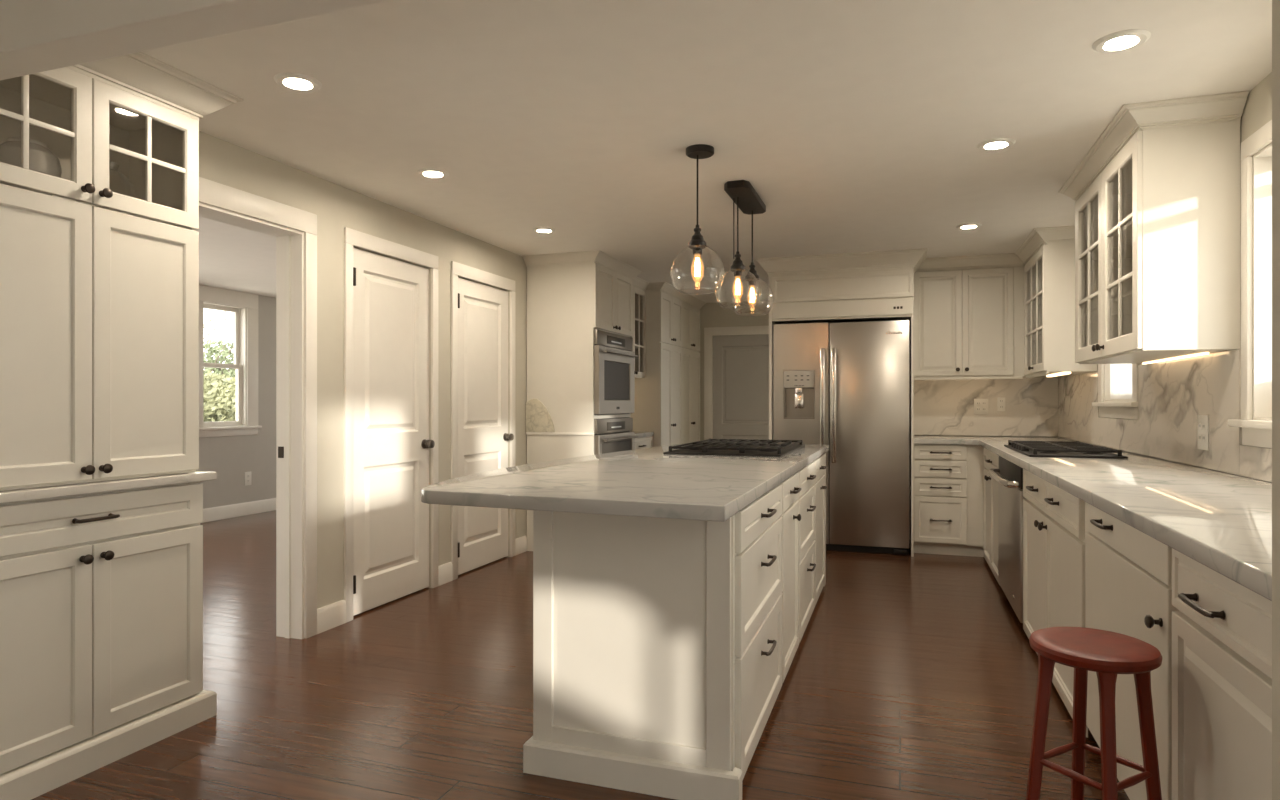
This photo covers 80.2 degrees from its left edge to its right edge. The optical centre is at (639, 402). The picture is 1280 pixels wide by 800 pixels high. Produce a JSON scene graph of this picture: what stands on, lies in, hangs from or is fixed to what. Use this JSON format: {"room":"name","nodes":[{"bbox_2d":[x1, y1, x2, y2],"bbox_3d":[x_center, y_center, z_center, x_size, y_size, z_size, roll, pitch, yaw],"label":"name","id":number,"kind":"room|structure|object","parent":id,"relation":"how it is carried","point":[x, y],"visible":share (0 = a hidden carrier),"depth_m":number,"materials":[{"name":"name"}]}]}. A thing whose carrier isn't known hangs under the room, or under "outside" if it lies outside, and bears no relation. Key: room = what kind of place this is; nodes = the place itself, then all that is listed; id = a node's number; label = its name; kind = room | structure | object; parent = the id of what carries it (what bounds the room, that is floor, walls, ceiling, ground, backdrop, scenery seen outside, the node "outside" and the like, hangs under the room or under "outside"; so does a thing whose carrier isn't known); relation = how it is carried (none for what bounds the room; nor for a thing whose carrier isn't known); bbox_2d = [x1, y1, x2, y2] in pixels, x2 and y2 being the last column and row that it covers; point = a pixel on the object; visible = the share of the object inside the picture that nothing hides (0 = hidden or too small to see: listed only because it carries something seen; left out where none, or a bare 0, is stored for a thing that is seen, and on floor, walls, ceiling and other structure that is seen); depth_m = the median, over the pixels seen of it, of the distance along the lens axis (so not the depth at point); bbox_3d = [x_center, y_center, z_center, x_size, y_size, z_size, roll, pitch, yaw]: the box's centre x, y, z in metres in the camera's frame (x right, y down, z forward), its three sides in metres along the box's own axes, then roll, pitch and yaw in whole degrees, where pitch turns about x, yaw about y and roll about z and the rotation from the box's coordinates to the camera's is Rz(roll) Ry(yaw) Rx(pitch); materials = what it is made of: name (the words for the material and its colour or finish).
{"room":"kitchen","nodes":[
{"label":"kitchen","id":0,"kind":"room"},
{"bbox_2d":[196,295,275,508],"bbox_3d":[-5.533,0.010,5.127,0.140,2.450,12.120,0,0,19],"label":"wall","id":1,"kind":"structure","parent":0,"point":[230,457],"depth_m":8.52,"materials":[{"name":"grey paint"}]},
{"bbox_2d":[199,285,261,437],"bbox_3d":[-4.477,-0.430,8.137,0.190,1.570,0.900,0,0,19],"label":"window","id":2,"kind":"structure","parent":1,"relation":"in","point":[213,298],"depth_m":8.35,"materials":[{"name":"white paint"}]},
{"bbox_2d":[203,498,275,522],"bbox_3d":[-5.463,1.165,5.092,0.016,0.140,11.900,0,0,19],"label":"baseboard","id":3,"kind":"structure","parent":1,"relation":"attached to","point":[253,507],"depth_m":8.27,"materials":[{"name":"white paint"}]},
{"bbox_2d":[245,471,250,485],"bbox_3d":[-4.333,0.835,8.405,0.009,0.150,0.090,0,0,19],"label":"wall outlet","id":4,"kind":"object","parent":1,"relation":"attached to","point":[247,474],"visible":1,"depth_m":8.40,"materials":[{"name":"white plastic"}]},
{"bbox_2d":[199,131,526,608],"bbox_3d":[-1.858,0.010,3.806,0.060,2.450,12.000,0,0,19],"label":"wall","id":5,"kind":"structure","parent":0,"point":[336,207],"depth_m":4.25,"materials":[{"name":"beige paint"}]},
{"bbox_2d":[199,177,316,638],"bbox_3d":[-1.892,0.115,3.586,0.018,2.240,1.000,0,0,19],"label":"trim","id":6,"kind":"structure","parent":5,"relation":"attached to","point":[212,193],"depth_m":3.99,"materials":[{"name":"white paint"}]},
{"bbox_2d":[344,227,437,622],"bbox_3d":[-1.512,0.123,4.697,0.018,2.223,0.904,0,0,19],"label":"trim","id":7,"kind":"structure","parent":5,"relation":"attached to","point":[352,237],"depth_m":4.32,"materials":[{"name":"white paint"}]},
{"bbox_2d":[353,247,434,615],"bbox_3d":[-1.516,0.165,4.697,0.106,2.117,0.784,0,0,19],"label":"door","id":8,"kind":"structure","parent":5,"relation":"in","point":[391,442],"depth_m":4.68,"materials":[{"name":"white paint"}]},
{"bbox_2d":[317,535,526,633],"bbox_3d":[-1.341,1.170,5.199,0.016,0.130,2.410,0,0,19],"label":"baseboard","id":9,"kind":"structure","parent":5,"relation":"attached to","point":[333,615],"depth_m":4.23,"materials":[{"name":"white paint"}]},
{"bbox_2d":[451,261,514,579],"bbox_3d":[-1.162,0.123,5.719,0.018,2.223,0.912,0,0,19],"label":"trim","id":10,"kind":"structure","parent":5,"relation":"attached to","point":[457,269],"depth_m":5.34,"materials":[{"name":"white paint"}]},
{"bbox_2d":[458,277,513,574],"bbox_3d":[-1.167,0.165,5.719,0.106,2.117,0.784,0,0,19],"label":"door","id":11,"kind":"structure","parent":5,"relation":"in","point":[483,436],"depth_m":5.72,"materials":[{"name":"white paint"}]},
{"bbox_2d":[631,277,648,377],"bbox_3d":[-0.262,-0.735,7.477,0.544,0.959,0.760,0,0,19],"label":"upper cabinet","id":12,"kind":"object","parent":5,"relation":"attached to","point":[639,286],"visible":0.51,"depth_m":7.72,"materials":[{"name":"beige paint"}]},
{"bbox_2d":[31,510,1129,799],"bbox_3d":[-1.616,1.275,3.803,8.380,0.080,12.150,0,0,19],"label":"floor","id":13,"kind":"structure","parent":0,"point":[908,677],"depth_m":3.13,"materials":[{"name":"brown wood"}]},
{"bbox_2d":[0,481,216,799],"bbox_3d":[-1.998,0.770,2.652,0.411,0.930,0.885,0,0,19],"label":"base cabinet","id":14,"kind":"object","parent":13,"relation":"on","point":[101,594],"visible":1,"depth_m":2.57,"materials":[{"name":"beige paint"}]},
{"bbox_2d":[0,471,216,503],"bbox_3d":[-2.005,0.287,2.652,0.401,0.032,0.880,0,0,19],"label":"countertop","id":15,"kind":"structure","parent":14,"relation":"on","point":[18,495],"depth_m":2.57,"materials":[{"name":"stone"}]},
{"bbox_2d":[0,52,243,490],"bbox_3d":[-1.958,-0.472,2.667,0.469,1.483,0.940,0,0,19],"label":"cabinet","id":16,"kind":"object","parent":15,"relation":"on","point":[99,302],"visible":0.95,"depth_m":2.62,"materials":[{"name":"beige paint"}]},
{"bbox_2d":[0,137,61,195],"bbox_3d":[-2.018,-0.762,2.503,0.184,0.190,0.184,0,0,19],"label":"vase","id":17,"kind":"object","parent":16,"relation":"in","point":[41,159],"visible":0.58,"depth_m":2.45,"materials":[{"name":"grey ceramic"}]},
{"bbox_2d":[76,161,135,214],"bbox_3d":[-1.934,-0.767,2.749,0.176,0.200,0.176,0,0,41],"label":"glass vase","id":18,"kind":"object","parent":16,"relation":"in","point":[124,178],"visible":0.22,"depth_m":2.77,"materials":[{"name":"glass"}]},
{"bbox_2d":[522,250,642,550],"bbox_3d":[-0.474,0.011,6.662,0.689,2.449,1.070,0,0,19],"label":"tall cabinet","id":19,"kind":"object","parent":13,"relation":"on","point":[571,295],"visible":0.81,"depth_m":6.25,"materials":[{"name":"beige paint"}]},
{"bbox_2d":[526,399,554,431],"bbox_3d":[-0.828,0.104,6.300,0.265,0.275,0.013,0,0,19],"label":"stone slab","id":20,"kind":"object","parent":19,"relation":"on","point":[538,418],"visible":1,"depth_m":6.30,"materials":[{"name":"beige stone"}]},
{"bbox_2d":[594,329,637,414],"bbox_3d":[-0.424,-0.250,6.645,0.596,0.696,0.870,0,0,19],"label":"wall oven","id":21,"kind":"object","parent":19,"relation":"in","point":[614,358],"visible":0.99,"depth_m":6.49,"materials":[{"name":"silver metal"}]},
{"bbox_2d":[594,417,637,454],"bbox_3d":[-0.424,0.471,6.645,0.596,0.678,0.870,0,0,19],"label":"wall oven","id":22,"kind":"object","parent":19,"relation":"in","point":[611,435],"visible":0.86,"depth_m":6.49,"materials":[{"name":"silver metal"}]},
{"bbox_2d":[635,436,652,448],"bbox_3d":[-0.242,0.785,7.471,0.606,0.900,0.760,0,0,19],"label":"base cabinet","id":23,"kind":"object","parent":13,"relation":"on","point":[642,442],"visible":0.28,"depth_m":7.48,"materials":[{"name":"beige paint"}]},
{"bbox_2d":[635,432,653,437],"bbox_3d":[-0.258,0.313,7.480,0.580,0.040,0.763,0,0,19],"label":"countertop","id":24,"kind":"structure","parent":23,"relation":"on","point":[639,434],"depth_m":7.53,"materials":[{"name":"white stone"}]},
{"bbox_2d":[631,282,688,446],"bbox_3d":[0.061,0.011,8.159,0.714,2.449,0.900,0,0,19],"label":"pantry cabinet","id":25,"kind":"object","parent":13,"relation":"on","point":[658,395],"visible":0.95,"depth_m":7.82,"materials":[{"name":"beige paint"}]},
{"bbox_2d":[523,453,826,799],"bbox_3d":[0.458,0.786,3.853,0.755,0.898,3.036,0,0,19],"label":"base cabinet","id":26,"kind":"object","parent":13,"relation":"on","point":[664,649],"visible":0.91,"depth_m":2.47,"materials":[{"name":"beige paint"}]},
{"bbox_2d":[421,442,828,521],"bbox_3d":[0.208,0.313,3.926,1.212,0.046,3.355,0,0,19],"label":"countertop","id":27,"kind":"structure","parent":26,"relation":"on","point":[645,482],"depth_m":2.70,"materials":[{"name":"white stone"}]},
{"bbox_2d":[663,439,804,456],"bbox_3d":[0.624,0.269,4.712,0.660,0.043,1.120,0,0,19],"label":"gas cooktop","id":28,"kind":"object","parent":27,"relation":"in","point":[722,447],"visible":1,"depth_m":4.43,"materials":[{"name":"black metal"}]},
{"bbox_2d":[681,294,705,443],"bbox_3d":[0.337,0.011,8.964,0.714,2.449,0.800,0,0,19],"label":"pantry cabinet","id":29,"kind":"object","parent":13,"relation":"on","point":[691,306],"visible":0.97,"depth_m":8.82,"materials":[{"name":"beige paint"}]},
{"bbox_2d":[773,320,909,554],"bbox_3d":[1.764,0.281,6.621,1.095,1.901,0.810,0,0,19],"label":"refrigerator","id":30,"kind":"object","parent":13,"relation":"on","point":[842,386],"visible":0.94,"depth_m":6.26,"materials":[{"name":"silver metal"}]},
{"bbox_2d":[755,248,927,556],"bbox_3d":[1.762,0.011,6.617,1.360,2.449,0.929,0,0,19],"label":"surround","id":31,"kind":"object","parent":13,"relation":"on","point":[875,285],"visible":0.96,"depth_m":6.24,"materials":[{"name":"beige paint"}]},
{"bbox_2d":[914,444,984,556],"bbox_3d":[2.595,0.785,6.433,0.532,0.900,0.726,0,0,19],"label":"base cabinet","id":32,"kind":"object","parent":13,"relation":"on","point":[948,478],"visible":0.97,"depth_m":6.13,"materials":[{"name":"beige paint"}]},
{"bbox_2d":[984,448,999,584],"bbox_3d":[2.838,0.785,5.431,0.686,0.900,1.115,0,0,19],"label":"base cabinet","id":33,"kind":"object","parent":13,"relation":"on","point":[991,460],"visible":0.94,"depth_m":5.46,"materials":[{"name":"beige paint"}]},
{"bbox_2d":[989,456,1025,622],"bbox_3d":[2.447,0.790,4.447,0.688,0.890,0.970,0,0,19],"label":"dishwasher","id":34,"kind":"object","parent":13,"relation":"on","point":[1010,479],"visible":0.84,"depth_m":4.39,"materials":[{"name":"silver metal"}]},
{"bbox_2d":[1023,469,1088,737],"bbox_3d":[2.105,0.785,3.291,0.686,0.900,1.400,0,0,19],"label":"base cabinet","id":35,"kind":"object","parent":13,"relation":"on","point":[1054,530],"visible":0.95,"depth_m":3.26,"materials":[{"name":"beige paint"}]},
{"bbox_2d":[914,435,1271,600],"bbox_3d":[2.087,0.311,3.952,1.176,0.044,5.759,0,0,19],"label":"countertop","id":36,"kind":"structure","parent":35,"relation":"on","point":[1222,521],"depth_m":2.30,"materials":[{"name":"white stone"}]},
{"bbox_2d":[1004,440,1127,458],"bbox_3d":[2.472,0.267,4.492,0.460,0.043,1.050,0,0,19],"label":"gas cooktop","id":37,"kind":"object","parent":36,"relation":"in","point":[1064,449],"visible":1,"depth_m":4.17,"materials":[{"name":"black metal"}]},
{"bbox_2d":[1026,626,1162,799],"bbox_3d":[1.078,0.901,1.808,0.272,0.668,0.272,0,0,-25],"label":"bar stool","id":38,"kind":"object","parent":13,"relation":"on","point":[1108,654],"visible":1,"depth_m":1.77,"materials":[{"name":"red wood"}]},
{"bbox_2d":[1085,502,1178,799],"bbox_3d":[1.728,0.785,2.188,0.686,0.900,0.910,0,0,19],"label":"base cabinet","id":39,"kind":"object","parent":13,"relation":"on","point":[1128,571],"visible":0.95,"depth_m":2.15,"materials":[{"name":"beige paint"}]},
{"bbox_2d":[1172,548,1271,799],"bbox_3d":[1.476,0.785,1.450,0.686,0.900,0.630,0,0,19],"label":"base cabinet","id":40,"kind":"object","parent":13,"relation":"on","point":[1222,628],"visible":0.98,"depth_m":1.56,"materials":[{"name":"beige paint"}]},
{"bbox_2d":[142,0,1271,302],"bbox_3d":[-1.640,-1.275,3.811,8.430,0.120,12.150,0,0,19],"label":"ceiling","id":41,"kind":"structure","parent":0,"point":[857,125],"depth_m":3.18,"materials":[{"name":"paint"}]},
{"bbox_2d":[274,73,321,91],"bbox_3d":[-1.294,-1.210,2.877,0.166,0.008,0.166,0,0,19],"label":"recessed light","id":42,"kind":"object","parent":41,"relation":"in","point":[291,81],"visible":1,"depth_m":2.87,"materials":[{"name":"white plastic"}]},
{"bbox_2d":[417,168,448,178],"bbox_3d":[-1.093,-1.210,4.015,0.166,0.008,0.166,0,0,19],"label":"recessed light","id":43,"kind":"object","parent":41,"relation":"in","point":[432,173],"visible":1,"depth_m":4.00,"materials":[{"name":"white plastic"}]},
{"bbox_2d":[532,227,555,233],"bbox_3d":[-0.675,-1.210,5.338,0.166,0.008,0.166,0,0,19],"label":"recessed light","id":44,"kind":"object","parent":41,"relation":"in","point":[544,230],"visible":1,"depth_m":5.33,"materials":[{"name":"white plastic"}]},
{"bbox_2d":[670,144,724,293],"bbox_3d":[0.275,-0.873,3.637,0.264,0.681,0.264,0,0,19],"label":"pendant lamp","id":45,"kind":"object","parent":41,"relation":"hanging from","point":[697,243],"visible":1,"depth_m":3.61,"materials":[{"name":"clear glass"}]},
{"bbox_2d":[688,225,706,254],"bbox_3d":[0.275,-0.782,3.637,0.088,0.140,0.088,0,0,19],"label":"socket","id":46,"kind":"object","parent":45,"relation":"attached to","point":[697,243],"depth_m":3.61,"materials":[{"name":"black metal"}]},
{"bbox_2d":[715,180,773,315],"bbox_3d":[0.611,-0.877,4.463,0.266,0.673,0.663,0,0,23],"label":"linear pendant","id":47,"kind":"object","parent":41,"relation":"hanging from","point":[742,193],"visible":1,"depth_m":4.34,"materials":[{"name":"black metal"}]},
{"bbox_2d":[730,251,744,276],"bbox_3d":[0.557,-0.793,4.333,0.088,0.140,0.088,0,0,19],"label":"socket","id":48,"kind":"object","parent":47,"relation":"attached to","point":[737,267],"depth_m":4.31,"materials":[{"name":"black metal"}]},
{"bbox_2d":[745,262,758,285],"bbox_3d":[0.686,-0.790,4.648,0.088,0.140,0.088,0,0,19],"label":"socket","id":49,"kind":"object","parent":47,"relation":"attached to","point":[751,280],"depth_m":4.63,"materials":[{"name":"black metal"}]},
{"bbox_2d":[956,223,981,229],"bbox_3d":[2.258,-1.210,5.217,0.166,0.008,0.166,0,0,19],"label":"recessed light","id":50,"kind":"object","parent":41,"relation":"in","point":[970,225],"visible":1,"depth_m":5.21,"materials":[{"name":"white plastic"}]},
{"bbox_2d":[977,138,1015,150],"bbox_3d":[1.670,-1.210,3.565,0.166,0.008,0.166,0,0,19],"label":"recessed light","id":51,"kind":"object","parent":41,"relation":"in","point":[998,143],"visible":1,"depth_m":3.56,"materials":[{"name":"white plastic"}]},
{"bbox_2d":[1092,29,1150,53],"bbox_3d":[1.615,-1.210,2.551,0.166,0.008,0.166,0,0,19],"label":"recessed light","id":52,"kind":"object","parent":41,"relation":"in","point":[1124,40],"visible":1,"depth_m":2.54,"materials":[{"name":"white plastic"}]},
{"bbox_2d":[700,300,768,442],"bbox_3d":[1.088,0.010,9.203,2.020,2.450,0.120,0,0,19],"label":"wall","id":53,"kind":"structure","parent":0,"point":[711,314],"depth_m":9.17,"materials":[{"name":"beige paint"}]},
{"bbox_2d":[704,326,768,441],"bbox_3d":[1.306,0.160,9.056,1.110,2.150,0.018,0,0,19],"label":"trim","id":54,"kind":"structure","parent":53,"relation":"attached to","point":[709,332],"depth_m":9.20,"materials":[{"name":"white paint"}]},
{"bbox_2d":[713,334,768,443],"bbox_3d":[1.311,0.210,9.070,0.910,2.050,0.100,0,0,19],"label":"door","id":55,"kind":"structure","parent":53,"relation":"in","point":[740,362],"depth_m":9.12,"materials":[{"name":"paint"}]},
{"bbox_2d":[951,376,1059,436],"bbox_3d":[2.491,0.010,6.926,2.350,2.450,0.120,0,0,19],"label":"wall","id":56,"kind":"structure","parent":0,"point":[1024,376],"depth_m":6.54,"materials":[{"name":"beige paint"}]},
{"bbox_2d":[914,253,1025,379],"bbox_3d":[2.793,-0.706,6.496,0.866,1.017,0.489,0,0,19],"label":"upper cabinet","id":57,"kind":"object","parent":56,"relation":"attached to","point":[969,310],"visible":0.9,"depth_m":6.34,"materials":[{"name":"beige paint"}]},
{"bbox_2d":[914,377,1057,436],"bbox_3d":[3.015,0.035,6.675,1.165,0.505,0.016,0,0,19],"label":"backsplash","id":58,"kind":"structure","parent":56,"relation":"attached to","point":[941,407],"depth_m":6.65,"materials":[{"name":"stone"}]},
{"bbox_2d":[974,399,987,413],"bbox_3d":[2.994,0.030,6.669,0.115,0.135,0.009,0,0,19],"label":"wall outlet","id":59,"kind":"object","parent":58,"relation":"attached to","point":[980,405],"visible":1,"depth_m":6.67,"materials":[{"name":"white plastic"}]},
{"bbox_2d":[976,402,985,410],"bbox_3d":[2.993,0.030,6.667,0.078,0.086,0.002,0,0,19],"label":"socket","id":60,"kind":"object","parent":59,"relation":"attached to","point":[980,406],"depth_m":6.67,"materials":[{"name":"white plastic"}]},
{"bbox_2d":[997,397,1004,410],"bbox_3d":[3.146,0.010,6.617,0.062,0.120,0.009,0,0,19],"label":"wall outlet","id":61,"kind":"object","parent":58,"relation":"attached to","point":[1000,400],"visible":1,"depth_m":6.62,"materials":[{"name":"white plastic"}]},
{"bbox_2d":[1110,364,1131,398],"bbox_3d":[3.010,-0.410,4.725,0.028,0.770,0.670,0,0,19],"label":"window pane","id":62,"kind":"object","parent":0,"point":[1120,374],"visible":0.3,"depth_m":4.76,"materials":[{"name":"white glass"}]},
{"bbox_2d":[1060,72,1271,481],"bbox_3d":[2.258,0.010,2.398,0.140,2.450,12.000,0,0,19],"label":"wall","id":63,"kind":"structure","parent":0,"point":[1257,111],"depth_m":2.92,"materials":[{"name":"beige paint"}]},
{"bbox_2d":[1015,225,1096,378],"bbox_3d":[3.092,-0.706,5.692,0.404,1.017,1.013,0,0,19],"label":"upper cabinet","id":64,"kind":"object","parent":63,"relation":"attached to","point":[1047,254],"visible":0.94,"depth_m":5.32,"materials":[{"name":"beige paint"}]},
{"bbox_2d":[1047,372,1070,376],"bbox_3d":[3.131,-0.212,5.693,0.040,0.013,0.700,0,0,19],"label":"light","id":65,"kind":"object","parent":64,"relation":"attached to","point":[1062,373],"visible":0.93,"depth_m":5.58,"materials":[{"name":"white"}]},
{"bbox_2d":[1092,363,1139,419],"bbox_3d":[3.026,-0.410,4.720,0.190,1.010,0.930,0,0,19],"label":"window","id":66,"kind":"structure","parent":63,"relation":"in","point":[1108,408],"depth_m":4.76,"materials":[{"name":"white paint"}]},
{"bbox_2d":[1058,91,1249,363],"bbox_3d":[2.387,-0.716,3.662,0.424,0.997,1.355,0,0,19],"label":"upper cabinet","id":67,"kind":"object","parent":63,"relation":"attached to","point":[1156,195],"visible":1,"depth_m":3.12,"materials":[{"name":"beige paint"}]},
{"bbox_2d":[1142,352,1208,363],"bbox_3d":[2.566,-0.212,3.667,0.012,0.008,0.900,0,0,19],"label":"light","id":68,"kind":"object","parent":67,"relation":"attached to","point":[1206,353],"visible":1,"depth_m":3.58,"materials":[{"name":"white plastic"}]},
{"bbox_2d":[1058,349,1271,481],"bbox_3d":[2.642,0.036,3.759,0.014,0.502,5.743,0,0,19],"label":"backsplash","id":69,"kind":"structure","parent":63,"relation":"attached to","point":[1173,394],"depth_m":3.68,"materials":[{"name":"stone"}]},
{"bbox_2d":[1198,415,1208,449],"bbox_3d":[2.498,0.130,3.373,0.009,0.155,0.120,0,0,19],"label":"wall outlet","id":70,"kind":"object","parent":69,"relation":"attached to","point":[1203,420],"visible":1,"depth_m":3.36,"materials":[{"name":"white plastic"}]},
{"bbox_2d":[1199,422,1205,441],"bbox_3d":[2.495,0.130,3.374,0.002,0.086,0.078,0,0,19],"label":"socket","id":71,"kind":"object","parent":70,"relation":"attached to","point":[1202,425],"depth_m":3.37,"materials":[{"name":"white plastic"}]},
{"bbox_2d":[1228,120,1271,447],"bbox_3d":[2.275,-0.431,2.533,0.195,1.192,0.989,0,0,19],"label":"window","id":72,"kind":"structure","parent":63,"relation":"in","point":[1256,171],"depth_m":2.92,"materials":[{"name":"white paint"}]},
{"bbox_2d":[1272,0,1279,799],"bbox_3d":[1.362,0.010,1.088,0.707,2.450,0.120,0,0,19],"label":"wall opening","id":73,"kind":"structure","parent":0,"point":[1275,3],"depth_m":1.25,"materials":[{"name":"beige paint"}]},
{"bbox_2d":[0,0,392,79],"bbox_3d":[-0.460,-1.090,1.714,3.145,0.250,0.125,0,0,19],"label":"ceiling beam","id":74,"kind":"structure","parent":73,"relation":"attached to","point":[36,36],"depth_m":1.99,"materials":[{"name":"paint"}]},
{"bbox_3d":[-1.929,0.010,3.831,0.090,2.450,12.000,0,0,19],"label":"wall","id":75,"kind":"structure","parent":0,"visible":0},
{"bbox_2d":[199,202,303,638],"bbox_3d":[-1.977,0.170,3.615,0.169,2.130,0.840,0,0,19],"label":"trim","id":76,"kind":"structure","parent":75,"relation":"attached to","point":[289,242],"depth_m":3.99,"materials":[{"name":"white paint"}]},
{"bbox_2d":[278,446,283,457],"bbox_3d":[-1.896,0.260,4.013,0.035,0.060,0.004,0,0,19],"label":"strike plate","id":77,"kind":"object","parent":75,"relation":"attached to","point":[280,449],"visible":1,"depth_m":4.01,"materials":[{"name":"grey metal"}]},
{"label":"outside","id":78,"kind":"structure","parent":0,"visible":0},
{"bbox_3d":[0.000,1.635,0.000,120.000,0.200,120.000,0,0,19],"label":"ground","id":79,"kind":"structure","parent":78,"visible":0},
{"bbox_2d":[204,309,233,370],"bbox_3d":[-15.908,-1.744,26.058,4.330,6.568,4.398,0,0,19],"label":"tree","id":80,"kind":"object","parent":79,"relation":"on","point":[224,319],"visible":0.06,"depth_m":26.68,"materials":[{"name":"green plant"}]},
{"bbox_2d":[204,370,235,421],"bbox_3d":[-9.023,0.430,15.352,2.625,2.236,2.665,0,0,19],"label":"tree","id":81,"kind":"object","parent":79,"relation":"on","point":[218,401],"visible":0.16,"depth_m":14.95,"materials":[{"name":"green plant"}]},
{"bbox_2d":[204,339,235,418],"bbox_3d":[-11.494,-0.096,20.847,3.465,3.279,3.508,0,0,19],"label":"tree","id":82,"kind":"object","parent":79,"relation":"on","point":[212,351],"visible":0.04,"depth_m":20.25,"materials":[{"name":"green plant"}]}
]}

